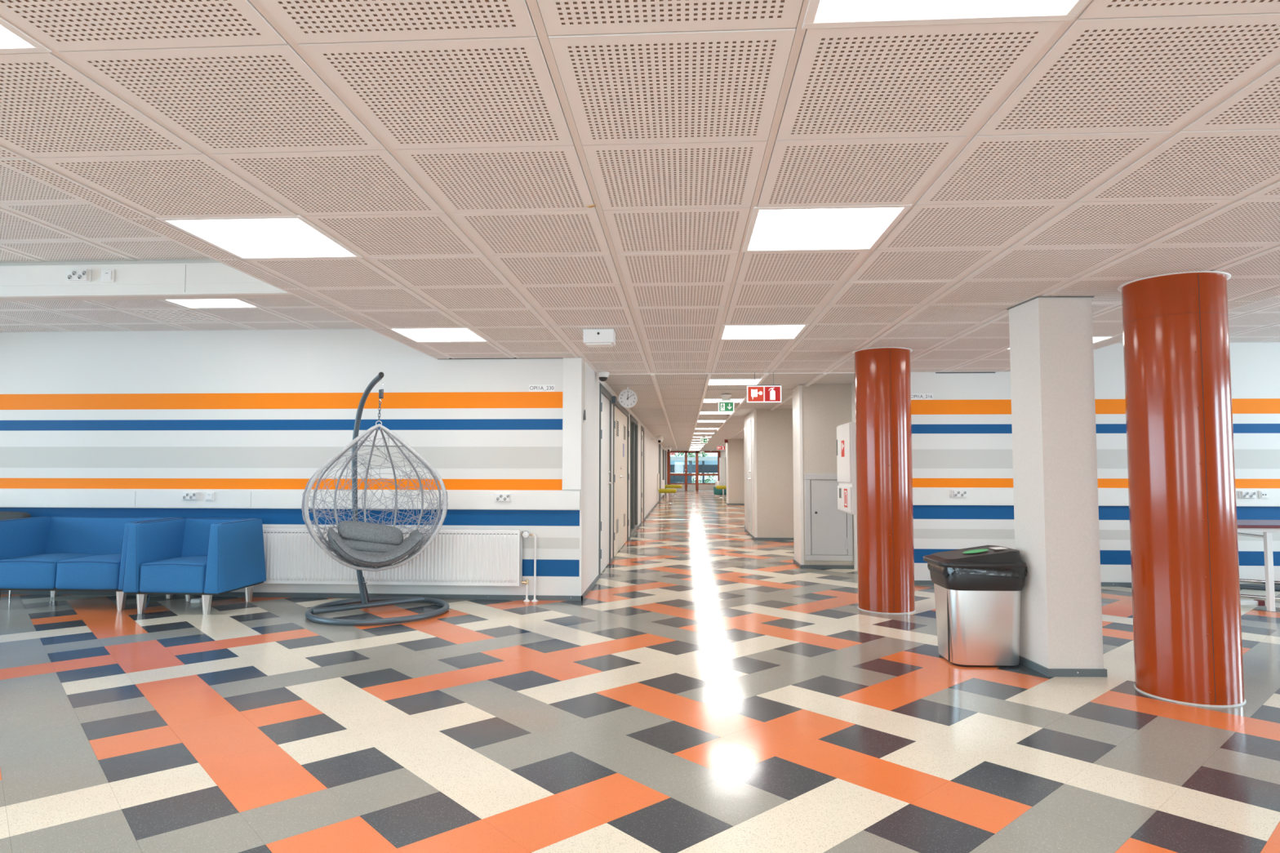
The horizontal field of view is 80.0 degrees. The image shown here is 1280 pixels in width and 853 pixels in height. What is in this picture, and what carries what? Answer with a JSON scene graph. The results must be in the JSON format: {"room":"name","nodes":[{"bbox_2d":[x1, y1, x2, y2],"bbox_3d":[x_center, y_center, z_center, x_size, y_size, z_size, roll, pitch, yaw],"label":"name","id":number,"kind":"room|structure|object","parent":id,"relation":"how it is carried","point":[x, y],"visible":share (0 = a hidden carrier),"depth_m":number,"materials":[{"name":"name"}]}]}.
{"room":"school corridor","nodes":[
{"label":"school corridor","id":0,"kind":"room"},
{"bbox_2d":[0,164,213,262],"bbox_3d":[-5.188,-1.167,3.459,6.250,0.121,2.830,0,-3,3],"label":"ceiling","id":1,"kind":"structure","parent":0,"point":[40,222],"depth_m":4.19,"materials":[{"name":"white metal"}]},
{"bbox_2d":[0,259,298,302],"bbox_3d":[-5.109,-0.949,4.942,6.238,0.269,0.160,0,-3,3],"label":"trim","id":2,"kind":"structure","parent":1,"relation":"attached to","point":[242,296],"depth_m":4.81,"materials":[{"name":"metal"}]},
{"bbox_2d":[0,262,291,297],"bbox_3d":[-5.119,-0.903,4.834,6.230,0.195,0.047,0,-3,3],"label":"bulkhead","id":3,"kind":"object","parent":2,"relation":"attached to","point":[172,279],"visible":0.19,"depth_m":4.70,"materials":[{"name":"white paint"}]},
{"bbox_2d":[66,269,92,282],"bbox_3d":[-3.463,-0.930,4.701,0.152,0.076,0.034,0,-3,3],"label":"wall socket","id":4,"kind":"object","parent":3,"relation":"attached to","point":[73,275],"visible":1,"depth_m":4.69,"materials":[{"name":"white plastic"}]},
{"bbox_2d":[71,270,77,275],"bbox_3d":[-3.476,-0.943,4.688,0.034,0.034,0.005,0,-3,3],"label":"outlet","id":5,"kind":"object","parent":4,"relation":"attached to","point":[73,273],"depth_m":4.69,"materials":[{"name":"white plastic"}]},
{"bbox_2d":[101,269,115,282],"bbox_3d":[-3.278,-0.929,4.698,0.084,0.080,0.019,0,-3,3],"label":"wall switch","id":6,"kind":"object","parent":3,"relation":"attached to","point":[107,275],"visible":1,"depth_m":4.69,"materials":[{"name":"white plastic"}]},
{"bbox_2d":[0,297,368,332],"bbox_3d":[-5.036,-1.017,6.110,6.250,0.121,2.170,0,-3,3],"label":"ceiling","id":7,"kind":"structure","parent":0,"point":[286,313],"depth_m":6.54,"materials":[{"name":"white paint"}]},
{"bbox_2d":[163,298,261,308],"bbox_3d":[-3.353,-0.984,5.836,0.600,0.032,0.600,0,-3,3],"label":"recessed light","id":8,"kind":"object","parent":7,"relation":"in","point":[216,303],"visible":0.39,"depth_m":5.99,"materials":[{"name":"white plastic"}]},
{"bbox_2d":[0,328,584,595],"bbox_3d":[-4.305,0.263,7.144,7.586,2.600,0.121,0,-3,3],"label":"wall","id":9,"kind":"structure","parent":0,"point":[267,410],"depth_m":7.05,"materials":[{"name":"white paint"}]},
{"bbox_2d":[0,488,580,510],"bbox_3d":[-4.316,0.669,7.037,7.575,0.166,0.047,0,-3,3],"label":"cable trunking","id":10,"kind":"object","parent":9,"relation":"attached to","point":[224,499],"visible":0.88,"depth_m":6.96,"materials":[{"name":"white plastic"}]},
{"bbox_2d":[182,491,198,500],"bbox_3d":[-4.126,0.637,6.988,0.152,0.076,0.034,0,-3,3],"label":"wall socket","id":11,"kind":"object","parent":10,"relation":"attached to","point":[185,495],"visible":1,"depth_m":6.97,"materials":[{"name":"white plastic"}]},
{"bbox_2d":[204,492,214,501],"bbox_3d":[-3.941,0.640,6.985,0.084,0.080,0.019,0,-3,3],"label":"wall switch","id":12,"kind":"object","parent":10,"relation":"attached to","point":[209,495],"visible":1,"depth_m":6.98,"materials":[{"name":"white plastic"}]},
{"bbox_2d":[494,493,511,502],"bbox_3d":[-1.228,0.636,6.822,0.152,0.076,0.034,0,-3,3],"label":"wall socket","id":13,"kind":"object","parent":10,"relation":"attached to","point":[499,497],"visible":1,"depth_m":6.81,"materials":[{"name":"white plastic"}]},
{"bbox_2d":[0,574,599,600],"bbox_3d":[-4.265,1.575,7.697,7.598,0.042,1.405,0,-3,3],"label":"baseboard","id":14,"kind":"structure","parent":9,"relation":"attached to","point":[472,597],"depth_m":6.92,"materials":[{"name":"grey plastic"}]},
{"bbox_2d":[262,528,537,601],"bbox_3d":[-2.229,1.236,6.851,2.661,0.628,0.122,0,-3,3],"label":"radiator","id":15,"kind":"object","parent":9,"relation":"attached to","point":[455,557],"visible":0.8,"depth_m":6.79,"materials":[{"name":"white metal"}]},
{"bbox_2d":[262,528,519,530],"bbox_3d":[-2.304,0.925,6.867,2.470,0.006,0.060,0,-3,3],"label":"grille","id":16,"kind":"object","parent":15,"relation":"attached to","point":[264,529],"depth_m":6.84,"materials":[{"name":"white metal"}]},
{"bbox_2d":[528,384,555,391],"bbox_3d":[-0.891,-0.348,6.921,0.236,0.064,0.003,0,-3,3],"label":"label","id":17,"kind":"object","parent":9,"relation":"attached to","point":[532,388],"visible":1,"depth_m":6.92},
{"bbox_2d":[562,357,582,489],"bbox_3d":[-0.611,-0.027,6.878,0.170,1.189,0.022,0,-3,3],"label":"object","id":18,"kind":"structure","parent":9,"relation":"attached to","point":[572,367],"depth_m":6.87,"materials":[{"name":"white paint"}]},
{"bbox_2d":[582,357,854,374],"bbox_3d":[0.968,-0.602,7.420,2.914,0.038,1.175,0,-3,3],"label":"trim","id":19,"kind":"structure","parent":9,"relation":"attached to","point":[584,358],"depth_m":7.97,"materials":[{"name":"white metal"}]},
{"bbox_2d":[448,357,995,373],"bbox_3d":[0.911,-0.614,7.352,5.575,0.062,0.282,1,-3,-10],"label":"trim","id":20,"kind":"structure","parent":9,"relation":"attached to","point":[514,357],"depth_m":6.97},
{"bbox_2d":[582,360,666,593],"bbox_3d":[0.428,1.397,24.451,0.120,2.300,35.050,0,-3,3],"label":"wall","id":21,"kind":"structure","parent":0,"point":[591,425],"depth_m":7.98,"materials":[{"name":"white paint"}]},
{"bbox_2d":[583,380,586,422],"bbox_3d":[-0.502,-0.325,7.006,0.025,0.570,0.107,0,-3,3],"label":"pull cord","id":22,"kind":"object","parent":21,"relation":"hanging from","point":[584,415],"visible":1,"depth_m":6.96,"materials":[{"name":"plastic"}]},
{"bbox_2d":[596,371,609,381],"bbox_3d":[-0.383,-0.515,7.926,0.136,0.095,0.136,0,-3,3],"label":"security camera","id":23,"kind":"object","parent":21,"relation":"attached to","point":[602,375],"visible":1,"depth_m":7.88,"materials":[{"name":"white plastic"}]},
{"bbox_2d":[598,383,613,577],"bbox_3d":[-0.429,0.618,8.903,0.149,2.100,1.270,0,-3,3],"label":"door","id":24,"kind":"structure","parent":21,"relation":"in","point":[605,397],"depth_m":8.98,"materials":[{"name":"laminate"}]},
{"bbox_2d":[611,395,619,404],"bbox_3d":[-0.318,-0.326,9.820,0.069,0.090,0.466,0,-3,6],"label":"door closer","id":25,"kind":"structure","parent":24,"relation":"attached to","point":[614,399],"depth_m":9.59,"materials":[{"name":"grey metal"}]},
{"bbox_2d":[612,402,629,559],"bbox_3d":[-0.298,0.748,11.201,0.149,2.100,2.660,0,-3,3],"label":"door","id":26,"kind":"structure","parent":21,"relation":"in","point":[620,415],"depth_m":11.08,"materials":[{"name":"beige laminate"}]},
{"bbox_2d":[615,517,618,534],"bbox_3d":[-0.315,1.371,10.528,0.010,0.220,0.320,0,-3,3],"label":"vent grille","id":27,"kind":"object","parent":26,"relation":"attached to","point":[616,518],"depth_m":10.44,"materials":[{"name":"beige metal"}]},
{"bbox_2d":[616,418,618,437],"bbox_3d":[-0.313,0.023,10.604,0.010,0.240,0.320,0,-3,3],"label":"vent grille","id":28,"kind":"object","parent":26,"relation":"attached to","point":[617,420],"depth_m":10.57,"materials":[{"name":"beige metal"}]},
{"bbox_2d":[622,511,625,527],"bbox_3d":[-0.241,1.443,11.804,0.010,0.220,0.320,0,-3,3],"label":"vent grille","id":29,"kind":"object","parent":26,"relation":"attached to","point":[624,513],"depth_m":11.70,"materials":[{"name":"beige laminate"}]},
{"bbox_2d":[629,414,638,537],"bbox_3d":[-0.150,0.908,14.028,0.100,2.100,2.050,0,-3,3],"label":"door","id":30,"kind":"structure","parent":21,"relation":"in","point":[633,423],"depth_m":13.99,"materials":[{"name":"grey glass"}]},
{"bbox_2d":[611,493,665,562],"bbox_3d":[0.566,2.598,25.674,0.012,0.042,32.460,0,-3,3],"label":"baseboard","id":31,"kind":"structure","parent":21,"relation":"attached to","point":[649,513],"depth_m":18.26,"materials":[{"name":"grey rubber"}]},
{"bbox_2d":[640,426,644,522],"bbox_3d":[0.012,1.068,16.849,0.121,2.100,1.050,0,-3,3],"label":"door","id":32,"kind":"structure","parent":21,"relation":"in","point":[642,428],"depth_m":16.93,"materials":[{"name":"beige laminate"}]},
{"bbox_2d":[651,435,662,443],"bbox_3d":[0.488,0.364,21.521,0.338,0.203,0.210,0,-3,3],"label":"security camera","id":33,"kind":"object","parent":21,"relation":"attached to","point":[659,439],"visible":0.98,"depth_m":21.45,"materials":[{"name":"white plastic"}]},
{"bbox_2d":[657,473,659,490],"bbox_3d":[0.648,1.951,26.890,0.030,0.570,1.300,0,-3,3],"label":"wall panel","id":34,"kind":"object","parent":21,"relation":"attached to","point":[658,474],"visible":0.99,"depth_m":26.41,"materials":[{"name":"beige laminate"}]},
{"bbox_2d":[658,444,661,501],"bbox_3d":[0.734,1.726,28.483,0.070,2.100,1.060,0,-3,3],"label":"door","id":35,"kind":"structure","parent":21,"relation":"in","point":[660,445],"depth_m":27.99,"materials":[{"name":"laminate"}]},
{"bbox_2d":[661,480,664,495],"bbox_3d":[0.905,2.420,30.310,0.120,0.560,1.800,0,-3,3],"label":"wall heater","id":36,"kind":"object","parent":21,"relation":"attached to","point":[662,481],"visible":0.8,"depth_m":29.42,"materials":[{"name":"white metal"}]},
{"bbox_2d":[662,449,664,496],"bbox_3d":[1.020,2.007,33.467,0.070,2.100,1.060,0,-3,3],"label":"door","id":37,"kind":"structure","parent":21,"relation":"in","point":[663,450],"depth_m":33.61,"materials":[{"name":"laminate"}]},
{"bbox_2d":[664,450,666,493],"bbox_3d":[1.249,2.233,37.454,0.070,2.100,1.060,0,-3,3],"label":"door","id":38,"kind":"structure","parent":21,"relation":"in","point":[664,451],"depth_m":36.93,"materials":[{"name":"laminate"}]},
{"bbox_2d":[680,519,736,519],"bbox_3d":[1.186,2.176,17.867,2.144,0.004,0.080,0,-3,3],"label":"trim","id":39,"kind":"structure","parent":21,"relation":"attached to","point":[681,519],"depth_m":17.81,"materials":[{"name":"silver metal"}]},
{"bbox_2d":[0,0,1279,451],"bbox_3d":[1.806,0.130,21.214,5.680,0.147,41.488,0,-3,3],"label":"ceiling","id":40,"kind":"structure","parent":0,"point":[461,148],"depth_m":2.48,"materials":[{"name":"white metal"}]},
{"bbox_2d":[0,15,52,53],"bbox_3d":[-1.743,-0.940,1.570,0.600,0.032,0.600,0,-3,3],"label":"recessed light","id":41,"kind":"object","parent":40,"relation":"in","point":[13,40],"visible":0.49,"depth_m":1.82,"materials":[{"name":"white plastic"}]},
{"bbox_2d":[0,25,29,44],"bbox_3d":[-1.743,-0.934,1.569,0.548,0.006,0.548,0,-3,3],"label":"diffuser","id":42,"kind":"object","parent":41,"relation":"attached to","point":[8,36],"depth_m":1.80,"materials":[{"name":"white plastic"}]},
{"bbox_2d":[0,162,437,359],"bbox_3d":[-2.184,-1.129,1.358,0.012,0.384,11.330,0,-3,3],"label":"trim","id":43,"kind":"structure","parent":40,"relation":"attached to","point":[8,166],"depth_m":3.37,"materials":[{"name":"white metal"}]},
{"bbox_2d":[155,214,363,259],"bbox_3d":[-1.640,-0.838,3.364,0.600,0.032,0.600,0,-3,3],"label":"recessed light","id":44,"kind":"object","parent":40,"relation":"in","point":[288,237],"visible":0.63,"depth_m":3.34,"materials":[{"name":"white plastic"}]},
{"bbox_2d":[386,327,489,342],"bbox_3d":[-1.503,-0.703,5.756,0.600,0.032,0.600,0,-3,3],"label":"recessed light","id":45,"kind":"object","parent":40,"relation":"in","point":[431,334],"visible":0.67,"depth_m":5.75,"materials":[{"name":"white plastic"}]},
{"bbox_2d":[582,328,615,347],"bbox_3d":[-0.294,-0.642,5.549,0.220,0.111,0.164,0,-3,3],"label":"ceiling box","id":46,"kind":"object","parent":40,"relation":"attached to","point":[592,338],"visible":1,"depth_m":5.47,"materials":[{"name":"white plastic"}]},
{"bbox_2d":[618,386,637,408],"bbox_3d":[-0.147,-0.355,9.330,0.228,0.257,0.058,0,-3,3],"label":"wall clock","id":47,"kind":"object","parent":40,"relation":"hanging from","point":[628,398],"visible":1,"depth_m":9.31,"materials":[{"name":"white plastic"}]},
{"bbox_2d":[700,435,707,443],"bbox_3d":[1.893,0.379,22.543,0.149,0.226,0.164,3,-5,-45],"label":"exit sign","id":48,"kind":"object","parent":40,"relation":"hanging from","point":[704,439],"visible":1,"depth_m":22.53,"materials":[{"name":"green plastic"}]},
{"bbox_2d":[695,427,718,429],"bbox_3d":[1.663,0.046,19.034,0.600,0.032,0.600,0,-3,3],"label":"recessed light","id":49,"kind":"object","parent":40,"relation":"in","point":[695,428],"visible":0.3,"depth_m":18.88,"materials":[{"name":"white"}]},
{"bbox_2d":[697,419,724,422],"bbox_3d":[1.492,-0.123,16.044,0.600,0.032,0.600,0,-3,3],"label":"recessed light","id":50,"kind":"object","parent":40,"relation":"in","point":[706,420],"visible":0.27,"depth_m":15.97,"materials":[{"name":"white"}]},
{"bbox_2d":[697,420,724,422],"bbox_3d":[1.492,-0.118,16.043,0.548,0.006,0.548,0,-3,3],"label":"diffuser","id":51,"kind":"object","parent":50,"relation":"attached to","point":[698,420],"depth_m":16.09,"materials":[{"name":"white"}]},
{"bbox_2d":[700,411,731,413],"bbox_3d":[1.354,-0.259,13.651,0.600,0.032,0.600,0,-3,3],"label":"recessed light","id":52,"kind":"object","parent":40,"relation":"in","point":[701,412],"visible":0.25,"depth_m":13.69,"materials":[{"name":"white"}]},
{"bbox_2d":[703,398,742,402],"bbox_3d":[1.217,-0.394,11.259,0.600,0.032,0.600,0,-3,3],"label":"recessed light","id":53,"kind":"object","parent":40,"relation":"in","point":[705,400],"visible":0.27,"depth_m":11.16,"materials":[{"name":"white"}]},
{"bbox_2d":[718,394,734,412],"bbox_3d":[1.162,-0.309,10.284,0.149,0.236,0.164,3,-5,-45],"label":"exit sign","id":54,"kind":"object","parent":40,"relation":"hanging from","point":[726,405],"visible":1,"depth_m":10.28,"materials":[{"name":"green plastic"}]},
{"bbox_2d":[708,377,759,385],"bbox_3d":[1.080,-0.529,8.867,0.600,0.032,0.600,0,-3,3],"label":"recessed light","id":55,"kind":"object","parent":40,"relation":"in","point":[712,381],"visible":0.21,"depth_m":8.87,"materials":[{"name":"white"}]},
{"bbox_2d":[708,379,757,384],"bbox_3d":[1.080,-0.524,8.866,0.548,0.006,0.548,0,-3,3],"label":"diffuser","id":56,"kind":"object","parent":55,"relation":"attached to","point":[711,381],"depth_m":8.86,"materials":[{"name":"white"}]},
{"bbox_2d":[718,324,808,339],"bbox_3d":[0.893,-0.707,5.619,0.600,0.032,0.600,0,-3,3],"label":"recessed light","id":57,"kind":"object","parent":40,"relation":"in","point":[771,331],"visible":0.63,"depth_m":5.63,"materials":[{"name":"white plastic"}]},
{"bbox_2d":[746,372,781,402],"bbox_3d":[1.290,-0.405,7.933,0.356,0.313,0.020,0,-3,3],"label":"sign","id":58,"kind":"object","parent":40,"relation":"hanging from","point":[755,393],"visible":1,"depth_m":7.92,"materials":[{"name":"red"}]},
{"bbox_2d":[742,204,911,252],"bbox_3d":[0.756,-0.842,3.227,0.600,0.032,0.600,0,-3,3],"label":"recessed light","id":59,"kind":"object","parent":40,"relation":"in","point":[822,228],"visible":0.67,"depth_m":3.20,"materials":[{"name":"white plastic"}]},
{"bbox_2d":[801,0,1088,28],"bbox_3d":[0.653,-0.944,1.433,0.600,0.032,0.600,0,-3,3],"label":"recessed light","id":60,"kind":"object","parent":40,"relation":"in","point":[820,14],"visible":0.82,"depth_m":1.69,"materials":[{"name":"white plastic"}]},
{"bbox_2d":[815,0,1074,18],"bbox_3d":[0.653,-0.939,1.432,0.548,0.006,0.548,0,-3,3],"label":"diffuser","id":61,"kind":"object","parent":60,"relation":"attached to","point":[824,9],"depth_m":1.68,"materials":[{"name":"white plastic"}]},
{"bbox_2d":[1002,335,1117,349],"bbox_3d":[3.324,-0.677,6.080,0.600,0.032,0.600,0,-3,3],"label":"recessed light","id":62,"kind":"object","parent":40,"relation":"in","point":[1095,339],"visible":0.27,"depth_m":5.88,"materials":[{"name":"white plastic"}]},
{"bbox_2d":[1093,337,1107,342],"bbox_3d":[3.324,-0.672,6.080,0.548,0.006,0.548,0,-3,3],"label":"diffuser","id":63,"kind":"object","parent":62,"relation":"attached to","point":[1095,339],"depth_m":5.92,"materials":[{"name":"white"}]},
{"bbox_2d":[0,490,1279,852],"bbox_3d":[1.338,2.323,18.653,17.750,0.200,46.800,0,-3,3],"label":"floor","id":64,"kind":"structure","parent":0,"point":[711,691],"depth_m":3.39,"materials":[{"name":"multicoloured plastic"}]},
{"bbox_2d":[0,511,31,597],"bbox_3d":[-5.927,1.154,6.785,0.739,0.775,0.464,0,-3,3],"label":"lounge chair","id":65,"kind":"object","parent":64,"relation":"on","point":[3,515],"visible":0.19,"depth_m":6.93,"materials":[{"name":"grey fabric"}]},
{"bbox_2d":[0,516,182,610],"bbox_3d":[-4.804,1.169,6.635,1.350,0.732,0.710,0,-3,3],"label":"sofa","id":66,"kind":"object","parent":64,"relation":"on","point":[53,554],"visible":0.68,"depth_m":6.49,"materials":[{"name":"blue fabric"}]},
{"bbox_2d":[122,518,266,614],"bbox_3d":[-3.732,1.161,6.454,0.805,0.732,0.710,0,-3,3],"label":"armchair","id":67,"kind":"object","parent":64,"relation":"on","point":[206,557],"visible":1,"depth_m":6.23,"materials":[{"name":"blue fabric"}]},
{"bbox_2d":[190,597,202,603],"bbox_3d":[-3.868,1.516,6.652,0.084,0.043,0.066,1,-3,-11],"label":"crumpled paper","id":68,"kind":"object","parent":64,"relation":"on","point":[197,600],"visible":0.87,"depth_m":6.62,"materials":[{"name":"white paper"}]},
{"bbox_2d":[301,372,449,626],"bbox_3d":[-2.119,0.535,6.261,1.107,1.959,1.107,-2,-4,29],"label":"hanging egg chair","id":69,"kind":"object","parent":64,"relation":"on","point":[365,601],"visible":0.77,"depth_m":6.37,"materials":[{"name":"grey wicker"}]},
{"bbox_2d":[327,527,423,567],"bbox_3d":[-2.166,0.978,6.249,0.745,0.316,0.381,2,-4,-27],"label":"seat cushion","id":70,"kind":"object","parent":69,"relation":"on","point":[411,543],"visible":0.98,"depth_m":6.12,"materials":[{"name":"grey fabric"}]},
{"bbox_2d":[337,520,403,557],"bbox_3d":[-2.251,0.946,6.372,0.533,0.319,0.241,1,-4,-23],"label":"cushion","id":71,"kind":"object","parent":70,"relation":"on","point":[374,539],"visible":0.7,"depth_m":6.33,"materials":[{"name":"grey fabric"}]},
{"bbox_2d":[658,488,676,503],"bbox_3d":[0.955,2.409,26.395,0.620,0.500,0.500,0,-3,3],"label":"stool","id":72,"kind":"object","parent":64,"relation":"on","point":[660,491],"visible":1,"depth_m":26.18,"materials":[{"name":"yellow fabric"}]},
{"bbox_2d":[664,484,682,496],"bbox_3d":[1.445,2.804,33.367,0.800,0.500,0.500,0,-3,3],"label":"stool","id":73,"kind":"object","parent":64,"relation":"on","point":[673,486],"visible":0.79,"depth_m":33.15,"materials":[{"name":"yellow fabric"}]},
{"bbox_2d":[713,486,726,496],"bbox_3d":[3.589,2.847,33.543,0.700,0.440,0.700,0,-3,3],"label":"pouf","id":74,"kind":"object","parent":64,"relation":"on","point":[716,491],"visible":0.53,"depth_m":33.25,"materials":[{"name":"teal fabric"}]},
{"bbox_2d":[715,485,726,497],"bbox_3d":[3.466,2.716,31.751,0.620,0.500,0.500,0,-3,3],"label":"stool","id":75,"kind":"object","parent":64,"relation":"on","point":[722,487],"visible":0.66,"depth_m":31.54,"materials":[{"name":"yellow fabric"}]},
{"bbox_2d":[719,457,725,485],"bbox_3d":[3.945,2.356,36.459,0.260,1.750,1.000,0,-3,3],"label":"upper cabinet","id":76,"kind":"object","parent":64,"relation":"on","point":[722,460],"visible":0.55,"depth_m":35.98,"materials":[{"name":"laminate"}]},
{"bbox_2d":[792,384,853,568],"bbox_3d":[2.226,0.605,9.353,0.627,2.186,0.592,0,-3,3],"label":"pier","id":77,"kind":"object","parent":64,"relation":"on","point":[818,410],"visible":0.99,"depth_m":9.11,"materials":[{"name":"white paint"}]},
{"bbox_2d":[804,474,853,560],"bbox_3d":[2.231,1.074,9.023,0.551,1.024,0.036,0,-3,3],"label":"electrical cabinet","id":78,"kind":"object","parent":77,"relation":"attached to","point":[829,541],"visible":0.82,"depth_m":9.02,"materials":[{"name":"grey metal"}]},
{"bbox_2d":[852,346,915,614],"bbox_3d":[2.068,0.444,6.463,0.491,2.180,0.491,0,-3,3],"label":"column","id":79,"kind":"structure","parent":64,"relation":"on","point":[882,375],"depth_m":6.28,"materials":[{"name":"red paint"}]},
{"bbox_2d":[923,545,1027,667],"bbox_3d":[2.059,1.090,4.698,0.521,0.691,0.430,0,-3,2],"label":"waste bin","id":80,"kind":"object","parent":64,"relation":"on","point":[977,589],"visible":1,"depth_m":4.52,"materials":[{"name":"silver metal"}]},
{"bbox_2d":[1117,271,1246,707],"bbox_3d":[2.870,0.309,4.054,0.501,2.180,0.501,0,-3,3],"label":"column","id":81,"kind":"structure","parent":64,"relation":"on","point":[1184,562],"depth_m":3.88,"materials":[{"name":"red paint"}]},
{"bbox_2d":[1236,520,1279,611],"bbox_3d":[5.714,1.190,6.598,1.960,0.716,0.710,0,-3,3],"label":"folding table","id":82,"kind":"object","parent":64,"relation":"on","point":[1267,527],"visible":0.43,"depth_m":6.34,"materials":[{"name":"white plastic"}]},
{"bbox_2d":[1239,578,1279,601],"bbox_3d":[5.513,1.447,6.842,1.700,0.210,0.528,-1,-3,14],"label":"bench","id":83,"kind":"object","parent":64,"relation":"on","point":[1242,580],"visible":0.11,"depth_m":6.90,"materials":[{"name":"silver metal"}]},
{"bbox_2d":[725,439,744,505],"bbox_3d":[3.205,1.535,25.808,0.557,2.186,0.812,0,-3,3],"label":"wall","id":84,"kind":"structure","parent":0,"point":[735,447],"depth_m":25.42,"materials":[{"name":"white paint"}]},
{"bbox_2d":[744,408,794,540],"bbox_3d":[2.374,0.851,13.720,0.832,2.186,2.082,0,-3,3],"label":"wall","id":85,"kind":"structure","parent":0,"point":[771,431],"depth_m":12.70,"materials":[{"name":"white paint"}]},
{"bbox_2d":[746,419,751,534],"bbox_3d":[1.936,0.906,13.758,0.071,2.020,0.950,0,-3,3],"label":"door","id":86,"kind":"structure","parent":85,"relation":"in","point":[748,448],"depth_m":13.67,"materials":[{"name":"laminate"}]},
{"bbox_2d":[720,382,857,570],"bbox_3d":[3.490,1.425,24.860,0.120,2.300,33.880,0,-3,3],"label":"wall","id":87,"kind":"structure","parent":0,"point":[722,453],"depth_m":8.97,"materials":[{"name":"white paint"}]},
{"bbox_2d":[836,422,856,514],"bbox_3d":[2.362,0.460,8.416,0.246,0.980,0.700,0,-3,3],"label":"cabinet","id":88,"kind":"object","parent":87,"relation":"attached to","point":[846,433],"visible":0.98,"depth_m":8.23,"materials":[{"name":"white metal"}]},
{"bbox_2d":[1006,296,1107,676],"bbox_3d":[2.468,0.338,4.548,0.335,2.178,0.370,0,-3,-2],"label":"wall pillar","id":89,"kind":"structure","parent":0,"point":[1055,456],"depth_m":4.40,"materials":[{"name":"paint"}]},
{"bbox_2d":[910,342,1279,583],"bbox_3d":[5.952,0.311,7.726,7.000,2.600,0.121,0,-3,3],"label":"wall","id":90,"kind":"structure","parent":0,"point":[962,437],"depth_m":7.77,"materials":[{"name":"white paint"}]},
{"bbox_2d":[911,393,933,399],"bbox_3d":[2.905,-0.308,7.875,0.236,0.064,0.003,0,-3,3],"label":"label","id":91,"kind":"object","parent":90,"relation":"attached to","point":[913,396],"visible":0.95,"depth_m":7.88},
{"bbox_2d":[912,488,1279,506],"bbox_3d":[5.957,0.715,7.619,6.980,0.164,0.047,0,-3,3],"label":"cable trunking","id":92,"kind":"object","parent":90,"relation":"attached to","point":[920,496],"visible":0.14,"depth_m":7.73,"materials":[{"name":"white plastic"}]},
{"bbox_2d":[951,489,966,497],"bbox_3d":[3.239,0.683,7.737,0.152,0.076,0.034,0,-3,3],"label":"wall socket","id":93,"kind":"object","parent":92,"relation":"attached to","point":[954,493],"visible":1,"depth_m":7.72,"materials":[{"name":"white plastic"}]},
{"bbox_2d":[1238,490,1256,498],"bbox_3d":[6.034,0.678,7.576,0.152,0.076,0.034,0,-3,3],"label":"wall socket","id":94,"kind":"object","parent":92,"relation":"attached to","point":[1242,494],"visible":1,"depth_m":7.56,"materials":[{"name":"white plastic"}]},
{"bbox_2d":[1258,490,1268,498],"bbox_3d":[6.194,0.678,7.575,0.084,0.080,0.019,0,-3,3],"label":"socket","id":95,"kind":"object","parent":92,"relation":"attached to","point":[1262,494],"visible":1,"depth_m":7.57,"materials":[{"name":"white plastic"}]},
{"bbox_2d":[914,580,1279,586],"bbox_3d":[5.946,1.584,7.588,7.000,0.042,0.015,0,-3,3],"label":"baseboard","id":96,"kind":"structure","parent":90,"relation":"attached to","point":[916,582],"depth_m":7.65,"materials":[{"name":"grey rubber"}]},
{"bbox_2d":[1093,294,1279,350],"bbox_3d":[3.532,-1.107,1.616,0.012,0.384,12.500,0,-3,3],"label":"trim","id":97,"kind":"structure","parent":90,"relation":"attached to","point":[1279,295],"depth_m":4.68,"materials":[{"name":"white paint"}]},
{"bbox_2d":[1116,297,1279,343],"bbox_3d":[6.521,-1.052,5.203,5.570,0.121,5.000,0,-3,3],"label":"ceiling","id":98,"kind":"structure","parent":0,"point":[1259,322],"depth_m":6.69,"materials":[{"name":"white metal"}]},
{"bbox_3d":[2.904,2.236,41.893,7.000,2.600,0.100,0,-3,3],"label":"wall","id":99,"kind":"structure","parent":0,"visible":0},
{"bbox_2d":[666,450,719,491],"bbox_3d":[2.943,2.436,41.810,2.914,2.190,0.179,0,-3,3],"label":"door","id":100,"kind":"structure","parent":99,"relation":"in","point":[696,486],"depth_m":41.77,"materials":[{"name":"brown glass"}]},
{"label":"outside","id":101,"kind":"structure","parent":0,"visible":0},
{"bbox_2d":[666,480,717,491],"bbox_3d":[3.778,5.065,65.811,60.000,0.250,47.800,0,-3,3],"label":"ground","id":102,"kind":"structure","parent":101,"point":[711,481],"depth_m":75.34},
{"bbox_2d":[675,453,706,483],"bbox_3d":[3.244,1.588,49.875,3.059,4.902,2.993,0,-3,3],"label":"tree","id":103,"kind":"object","parent":102,"relation":"on","point":[690,477],"visible":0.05,"depth_m":49.75,"materials":[{"name":"green plant"}]},
{"bbox_2d":[666,454,717,484],"bbox_3d":[3.962,1.611,51.649,26.000,5.050,8.400,0,-3,3],"label":"building","id":104,"kind":"structure","parent":102,"relation":"on","point":[706,464],"depth_m":51.64,"materials":[{"name":"stone"}]},
{"bbox_2d":[675,453,716,483],"bbox_3d":[4.197,4.099,57.687,3.859,4.316,3.848,-2,-4,27],"label":"tree","id":105,"kind":"object","parent":102,"relation":"on","point":[709,477],"visible":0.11,"depth_m":57.57,"materials":[{"name":"green plant"}]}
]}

